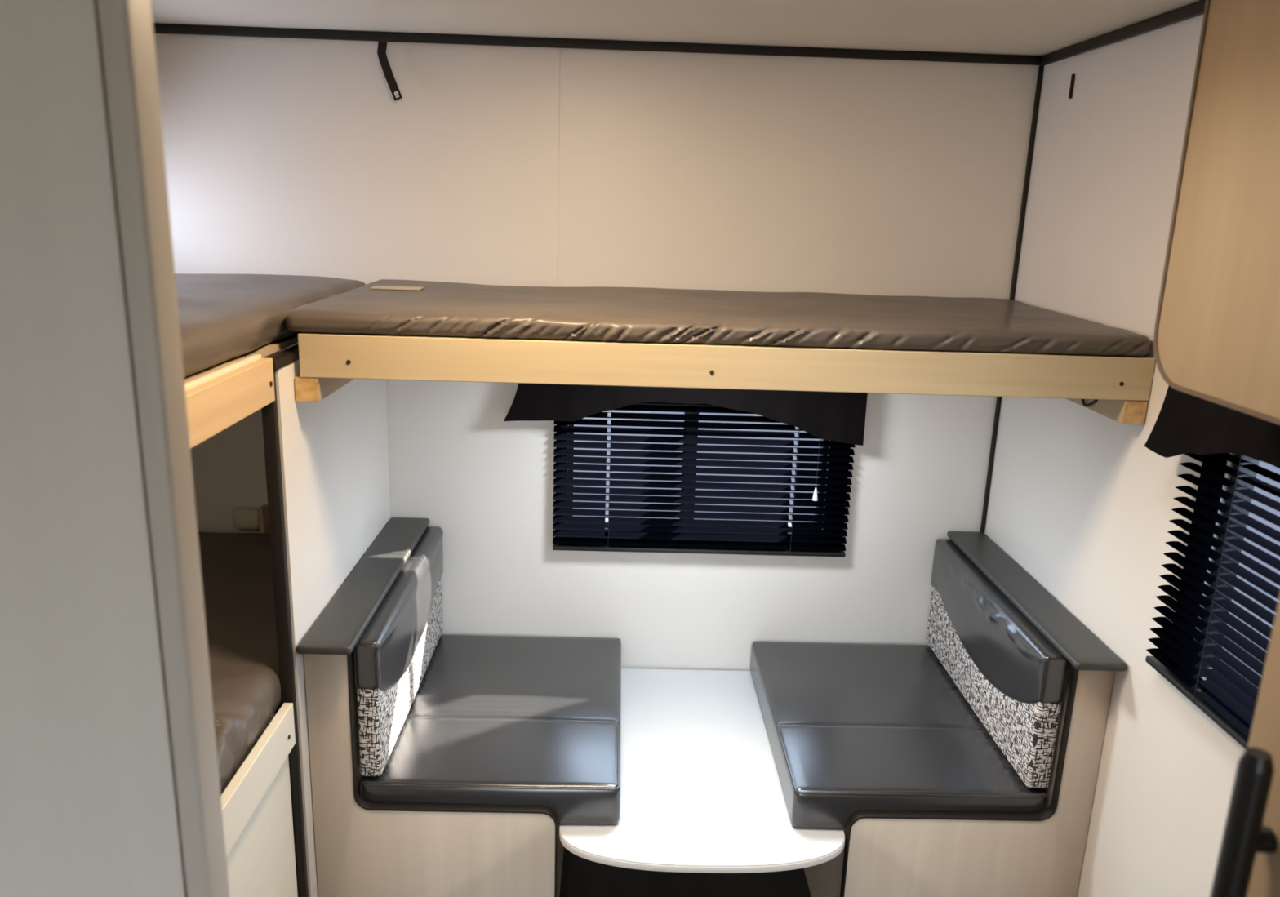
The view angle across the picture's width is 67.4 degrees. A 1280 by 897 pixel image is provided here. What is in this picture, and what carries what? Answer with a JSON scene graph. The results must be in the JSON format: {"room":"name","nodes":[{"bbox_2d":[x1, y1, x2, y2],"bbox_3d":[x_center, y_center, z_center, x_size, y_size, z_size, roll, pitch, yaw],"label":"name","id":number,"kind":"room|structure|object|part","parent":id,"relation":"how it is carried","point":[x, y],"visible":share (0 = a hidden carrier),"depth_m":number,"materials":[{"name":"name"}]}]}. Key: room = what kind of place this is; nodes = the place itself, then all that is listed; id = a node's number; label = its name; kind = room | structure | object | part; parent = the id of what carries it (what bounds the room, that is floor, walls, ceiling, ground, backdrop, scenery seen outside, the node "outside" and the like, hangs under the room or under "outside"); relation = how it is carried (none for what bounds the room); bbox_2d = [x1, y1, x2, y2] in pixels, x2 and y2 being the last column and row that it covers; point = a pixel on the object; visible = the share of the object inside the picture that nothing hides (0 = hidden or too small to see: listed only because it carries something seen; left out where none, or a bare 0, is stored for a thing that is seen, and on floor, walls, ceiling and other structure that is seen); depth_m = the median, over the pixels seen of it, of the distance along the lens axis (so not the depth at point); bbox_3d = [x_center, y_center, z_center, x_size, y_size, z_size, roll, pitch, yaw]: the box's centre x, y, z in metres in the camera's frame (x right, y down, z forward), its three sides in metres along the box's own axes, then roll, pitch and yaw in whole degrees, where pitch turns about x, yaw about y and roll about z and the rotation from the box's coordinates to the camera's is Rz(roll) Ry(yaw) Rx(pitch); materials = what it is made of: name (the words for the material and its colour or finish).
{"room":"camper trailer interior","nodes":[
{"label":"camper trailer interior","id":0,"kind":"room"},
{"bbox_2d":[0,0,184,896],"bbox_3d":[-0.896,0.393,0.931,0.955,2.019,0.033,2,14,-1],"label":"wall","id":1,"kind":"structure","parent":0,"point":[87,802],"depth_m":0.83,"materials":[{"name":"white paint"}]},
{"bbox_2d":[93,0,229,896],"bbox_3d":[-0.426,0.406,0.940,0.022,2.019,0.044,2,14,-1],"label":"trim","id":2,"kind":"structure","parent":1,"relation":"attached to","point":[126,27],"depth_m":0.82,"materials":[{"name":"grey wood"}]},
{"bbox_2d":[275,359,391,896],"bbox_3d":[-0.677,0.416,2.227,0.025,1.345,0.769,2,14,-1],"label":"wall","id":3,"kind":"structure","parent":0,"point":[334,450],"depth_m":1.97,"materials":[{"name":"white paint"}]},
{"bbox_2d":[261,344,308,896],"bbox_3d":[-0.677,0.411,2.212,0.031,1.362,0.778,2,14,-1],"label":"trim","id":4,"kind":"structure","parent":3,"relation":"attached to","point":[288,356],"depth_m":1.78,"materials":[{"name":"brown metal"}]},
{"bbox_2d":[153,33,1039,671],"bbox_3d":[-0.231,-0.001,2.552,2.440,2.120,0.050,2,14,-1],"label":"wall","id":5,"kind":"structure","parent":0,"point":[283,156],"depth_m":2.38,"materials":[{"name":"white paint"}]},
{"bbox_2d":[231,504,269,533],"bbox_3d":[-1.034,0.188,2.539,0.088,0.076,0.038,2,14,-1],"label":"wall fixture","id":6,"kind":"object","parent":5,"relation":"attached to","point":[243,518],"visible":0.97,"depth_m":2.53,"materials":[{"name":"beige plastic"}]},
{"bbox_3d":[-1.040,0.186,2.541,0.076,0.060,0.034,2,14,-1],"label":"lamp shade","id":7,"kind":"part","parent":6,"relation":"part of","materials":[{"name":"beige plastic"}]},
{"bbox_3d":[-0.996,0.189,2.540,0.010,0.076,0.038,2,14,-1],"label":"mounting plate","id":8,"kind":"part","parent":6,"relation":"part of","materials":[{"name":"brown wood"}]},
{"bbox_2d":[377,40,402,101],"bbox_3d":[-0.590,-0.893,2.270,0.059,0.134,0.016,4,15,8],"label":"strap","id":9,"kind":"object","parent":5,"relation":"hanging from","point":[382,46],"visible":1,"depth_m":2.26,"materials":[{"name":"black fabric"}]},
{"bbox_2d":[555,48,559,285],"bbox_3d":[-0.201,-0.681,2.351,0.003,0.558,0.001,2,14,-1],"label":"trim","id":10,"kind":"structure","parent":5,"relation":"attached to","point":[558,48],"depth_m":2.35,"materials":[{"name":"white plastic"}]},
{"bbox_2d":[152,23,1041,65],"bbox_3d":[-0.200,-0.961,2.273,2.339,0.020,0.012,2,14,-1],"label":"trim","id":11,"kind":"structure","parent":5,"relation":"attached to","point":[157,28],"depth_m":2.27,"materials":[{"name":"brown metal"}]},
{"bbox_2d":[503,383,867,445],"bbox_3d":[0.116,-0.124,2.461,0.921,0.200,0.074,2,14,-1],"label":"window valance","id":12,"kind":"object","parent":5,"relation":"attached to","point":[837,416],"visible":0.5,"depth_m":2.43,"materials":[{"name":"black fabric"}]},
{"bbox_2d":[555,403,850,548],"bbox_3d":[0.166,0.055,2.567,0.777,0.428,0.046,2,14,-1],"label":"window","id":13,"kind":"structure","parent":5,"relation":"in","point":[686,413],"depth_m":2.57,"materials":[{"name":"black"}]},
{"bbox_2d":[552,402,855,557],"bbox_3d":[0.167,0.067,2.522,0.787,0.443,0.044,2,14,-1],"label":"window blind","id":14,"kind":"object","parent":13,"relation":"attached to","point":[826,548],"visible":0.76,"depth_m":2.54,"materials":[{"name":"black"}]},
{"bbox_3d":[-0.079,0.069,2.510,0.001,0.417,0.001,2,14,-1],"label":"ladder cord","id":15,"kind":"part","parent":14,"relation":"part of","materials":[{"name":"white fabric"}]},
{"bbox_3d":[0.160,0.274,2.581,0.787,0.012,0.022,2,14,-1],"label":"rail","id":16,"kind":"part","parent":14,"relation":"part of","materials":[{"name":"black plastic"}]},
{"bbox_3d":[0.409,0.082,2.522,0.001,0.417,0.001,2,14,-1],"label":"ladder cord","id":17,"kind":"part","parent":14,"relation":"part of","materials":[{"name":"white fabric"}]},
{"bbox_2d":[294,333,1155,424],"bbox_3d":[0.155,-0.212,2.112,1.598,0.126,0.684,2,14,-1],"label":"bed frame","id":18,"kind":"structure","parent":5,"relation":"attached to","point":[1117,388],"depth_m":1.78,"materials":[{"name":"brown wood"}]},
{"bbox_2d":[285,279,1151,356],"bbox_3d":[0.148,-0.287,2.094,1.604,0.068,0.694,2,14,-1],"label":"mattress","id":19,"kind":"object","parent":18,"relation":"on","point":[383,307],"visible":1,"depth_m":1.81,"materials":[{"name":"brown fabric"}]},
{"bbox_2d":[979,65,1044,533],"bbox_3d":[0.933,0.047,2.552,0.010,1.998,0.010,2,14,-1],"label":"trim","id":20,"kind":"structure","parent":5,"relation":"attached to","point":[1040,73],"depth_m":2.40,"materials":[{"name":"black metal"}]},
{"bbox_2d":[151,0,1200,55],"bbox_3d":[-0.164,-0.480,0.261,2.340,0.050,4.150,2,14,-1],"label":"ceiling","id":21,"kind":"structure","parent":0,"point":[1001,27],"depth_m":2.00,"materials":[{"name":"white paint"}]},
{"bbox_2d":[559,847,811,896],"bbox_3d":[-0.229,1.524,0.775,2.340,0.050,4.150,2,14,-1],"label":"floor","id":22,"kind":"structure","parent":0,"point":[580,877],"depth_m":2.41,"materials":[{"name":"plastic"}]},
{"bbox_2d":[220,702,297,896],"bbox_3d":[-1.035,0.818,1.886,0.740,0.711,1.600,2,14,-1],"label":"panel","id":23,"kind":"object","parent":22,"relation":"on","point":[256,800],"visible":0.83,"depth_m":1.71,"materials":[{"name":"brown wood"}]},
{"bbox_2d":[197,531,281,795],"bbox_3d":[-1.032,0.451,1.798,0.718,0.118,1.592,2,14,-1],"label":"mattress","id":24,"kind":"object","parent":23,"relation":"on","point":[237,570],"visible":0.09,"depth_m":1.93,"materials":[{"name":"beige fabric"}]},
{"bbox_2d":[296,517,564,896],"bbox_3d":[-0.423,0.679,2.293,0.496,0.816,0.773,2,14,-1],"label":"bench","id":25,"kind":"object","parent":22,"relation":"on","point":[363,848],"visible":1,"depth_m":1.97,"materials":[{"name":"beige laminate"}]},
{"bbox_3d":[-0.420,0.771,1.972,0.492,0.798,0.017,2,14,-1],"label":"panel","id":26,"kind":"part","parent":25,"relation":"part of","materials":[{"name":"beige laminate"}]},
{"bbox_3d":[-0.376,0.773,1.973,0.412,0.796,0.020,2,14,-1],"label":"edge moulding","id":27,"kind":"part","parent":25,"relation":"part of","materials":[{"name":"black plastic"}]},
{"bbox_2d":[360,634,621,824],"bbox_3d":[-0.315,0.645,2.318,0.536,0.099,0.707,2,14,-1],"label":"seat cushion","id":28,"kind":"object","parent":25,"relation":"on","point":[490,720],"visible":0.84,"depth_m":2.16,"materials":[{"name":"grey leather"}]},
{"bbox_2d":[353,526,443,776],"bbox_3d":[-0.547,0.441,2.263,0.059,0.304,0.703,2,14,-1],"label":"cushion","id":29,"kind":"object","parent":28,"relation":"on","point":[393,655],"visible":0.92,"depth_m":2.08,"materials":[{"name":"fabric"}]},
{"bbox_2d":[559,668,844,873],"bbox_3d":[0.119,0.908,2.335,0.597,0.388,0.819,2,14,-1],"label":"table","id":30,"kind":"object","parent":22,"relation":"on","point":[701,791],"visible":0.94,"depth_m":2.13,"materials":[{"name":"white laminate"}]},
{"bbox_2d":[804,531,1127,896],"bbox_3d":[0.675,0.708,2.320,0.499,0.816,0.773,2,14,-1],"label":"bench","id":31,"kind":"object","parent":22,"relation":"on","point":[884,854],"visible":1,"depth_m":2.00,"materials":[{"name":"beige laminate"}]},
{"bbox_2d":[750,641,1048,828],"bbox_3d":[0.581,0.669,2.340,0.536,0.099,0.707,2,14,-1],"label":"seat cushion","id":32,"kind":"object","parent":31,"relation":"on","point":[851,728],"visible":0.82,"depth_m":2.19,"materials":[{"name":"grey leather"}]},
{"bbox_2d":[925,538,1070,788],"bbox_3d":[0.821,0.477,2.296,0.067,0.304,0.703,2,14,-1],"label":"cushion","id":33,"kind":"object","parent":32,"relation":"on","point":[1013,678],"visible":0.89,"depth_m":2.15,"materials":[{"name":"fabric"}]},
{"bbox_3d":[0.644,0.800,1.998,0.426,0.796,0.020,2,14,-1],"label":"edge moulding","id":34,"kind":"part","parent":31,"relation":"part of","materials":[{"name":"black plastic"}]},
{"bbox_3d":[0.682,0.801,1.998,0.496,0.798,0.017,2,14,-1],"label":"panel","id":35,"kind":"part","parent":31,"relation":"part of","materials":[{"name":"beige laminate"}]},
{"bbox_2d":[1209,595,1279,896],"bbox_3d":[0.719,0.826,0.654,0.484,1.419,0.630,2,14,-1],"label":"door","id":36,"kind":"structure","parent":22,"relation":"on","point":[1248,864],"depth_m":0.79,"materials":[{"name":"beige laminate"}]},
{"bbox_3d":[0.495,0.457,0.831,0.025,0.434,0.025,2,14,-1],"label":"bar handle","id":37,"kind":"part","parent":36,"relation":"part of","materials":[{"name":"black metal"}]},
{"bbox_3d":[0.524,0.795,0.653,0.019,1.350,0.610,2,14,-1],"label":"door","id":38,"kind":"part","parent":36,"relation":"part of","materials":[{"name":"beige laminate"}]},
{"bbox_2d":[984,13,1245,896],"bbox_3d":[0.998,0.553,0.547,0.050,2.120,4.150,2,14,-1],"label":"wall","id":39,"kind":"structure","parent":0,"point":[1077,499],"depth_m":1.91,"materials":[{"name":"white paint"}]},
{"bbox_2d":[1068,73,1075,98],"bbox_3d":[0.967,-0.812,2.149,0.005,0.052,0.009,2,14,-1],"label":"anchor","id":40,"kind":"object","parent":39,"relation":"attached to","point":[1073,76],"visible":1,"depth_m":2.15,"materials":[{"name":"black metal"}]},
{"bbox_2d":[1040,0,1205,65],"bbox_3d":[0.998,-0.414,0.297,0.012,0.022,4.128,2,14,-1],"label":"trim","id":41,"kind":"structure","parent":39,"relation":"attached to","point":[1195,9],"depth_m":1.89,"materials":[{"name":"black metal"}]},
{"bbox_2d":[1144,386,1279,468],"bbox_3d":[0.931,0.040,1.258,0.074,0.155,0.862,2,14,-1],"label":"window valance","id":42,"kind":"object","parent":39,"relation":"attached to","point":[1185,423],"visible":0.7,"depth_m":1.51,"materials":[{"name":"black fabric"}]},
{"bbox_2d":[1153,0,1279,425],"bbox_3d":[0.864,-0.228,0.700,0.249,0.591,1.241,2,14,-1],"label":"upper cabinet","id":43,"kind":"object","parent":39,"relation":"attached to","point":[1216,336],"visible":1,"depth_m":1.19,"materials":[{"name":"beige laminate"}]},
{"bbox_2d":[1174,453,1259,691],"bbox_3d":[0.982,0.244,1.298,0.046,0.480,0.760,2,14,-1],"label":"window","id":44,"kind":"structure","parent":39,"relation":"in","point":[1244,470],"depth_m":1.60,"materials":[{"name":"black glass"}]},
{"bbox_3d":[0.961,0.243,1.298,0.003,0.480,0.760,2,14,-1],"label":"frame","id":45,"kind":"part","parent":44,"relation":"part of","materials":[{"name":"black plastic"}]},
{"bbox_2d":[1145,453,1279,749],"bbox_3d":[0.942,0.245,1.293,0.030,0.498,0.800,2,14,-1],"label":"window blind","id":46,"kind":"object","parent":44,"relation":"attached to","point":[1230,700],"visible":0.84,"depth_m":1.54,"materials":[{"name":"black plastic"}]},
{"bbox_3d":[0.934,0.480,1.353,0.022,0.012,0.800,2,14,-1],"label":"rail","id":47,"kind":"part","parent":46,"relation":"part of","materials":[{"name":"black"}]},
{"bbox_3d":[0.924,0.191,1.530,0.001,0.472,0.001,2,14,-1],"label":"ladder cord","id":48,"kind":"part","parent":46,"relation":"part of","materials":[{"name":"fabric"}]},
{"bbox_3d":[-1.390,0.490,0.490,0.050,2.120,4.150,2,14,-1],"label":"wall","id":49,"kind":"structure","parent":0,"visible":0},
{"bbox_2d":[183,332,305,448],"bbox_3d":[-1.004,-0.128,1.643,0.740,0.081,1.600,2,14,-1],"label":"bed frame","id":50,"kind":"structure","parent":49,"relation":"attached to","point":[219,396],"depth_m":1.50,"materials":[{"name":"brown wood"}]},
{"bbox_2d":[174,273,365,377],"bbox_3d":[-1.009,-0.206,1.629,0.721,0.076,1.592,2,14,-1],"label":"mattress","id":51,"kind":"object","parent":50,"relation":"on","point":[223,317],"visible":0.39,"depth_m":1.75,"materials":[{"name":"beige fabric"}]}
]}

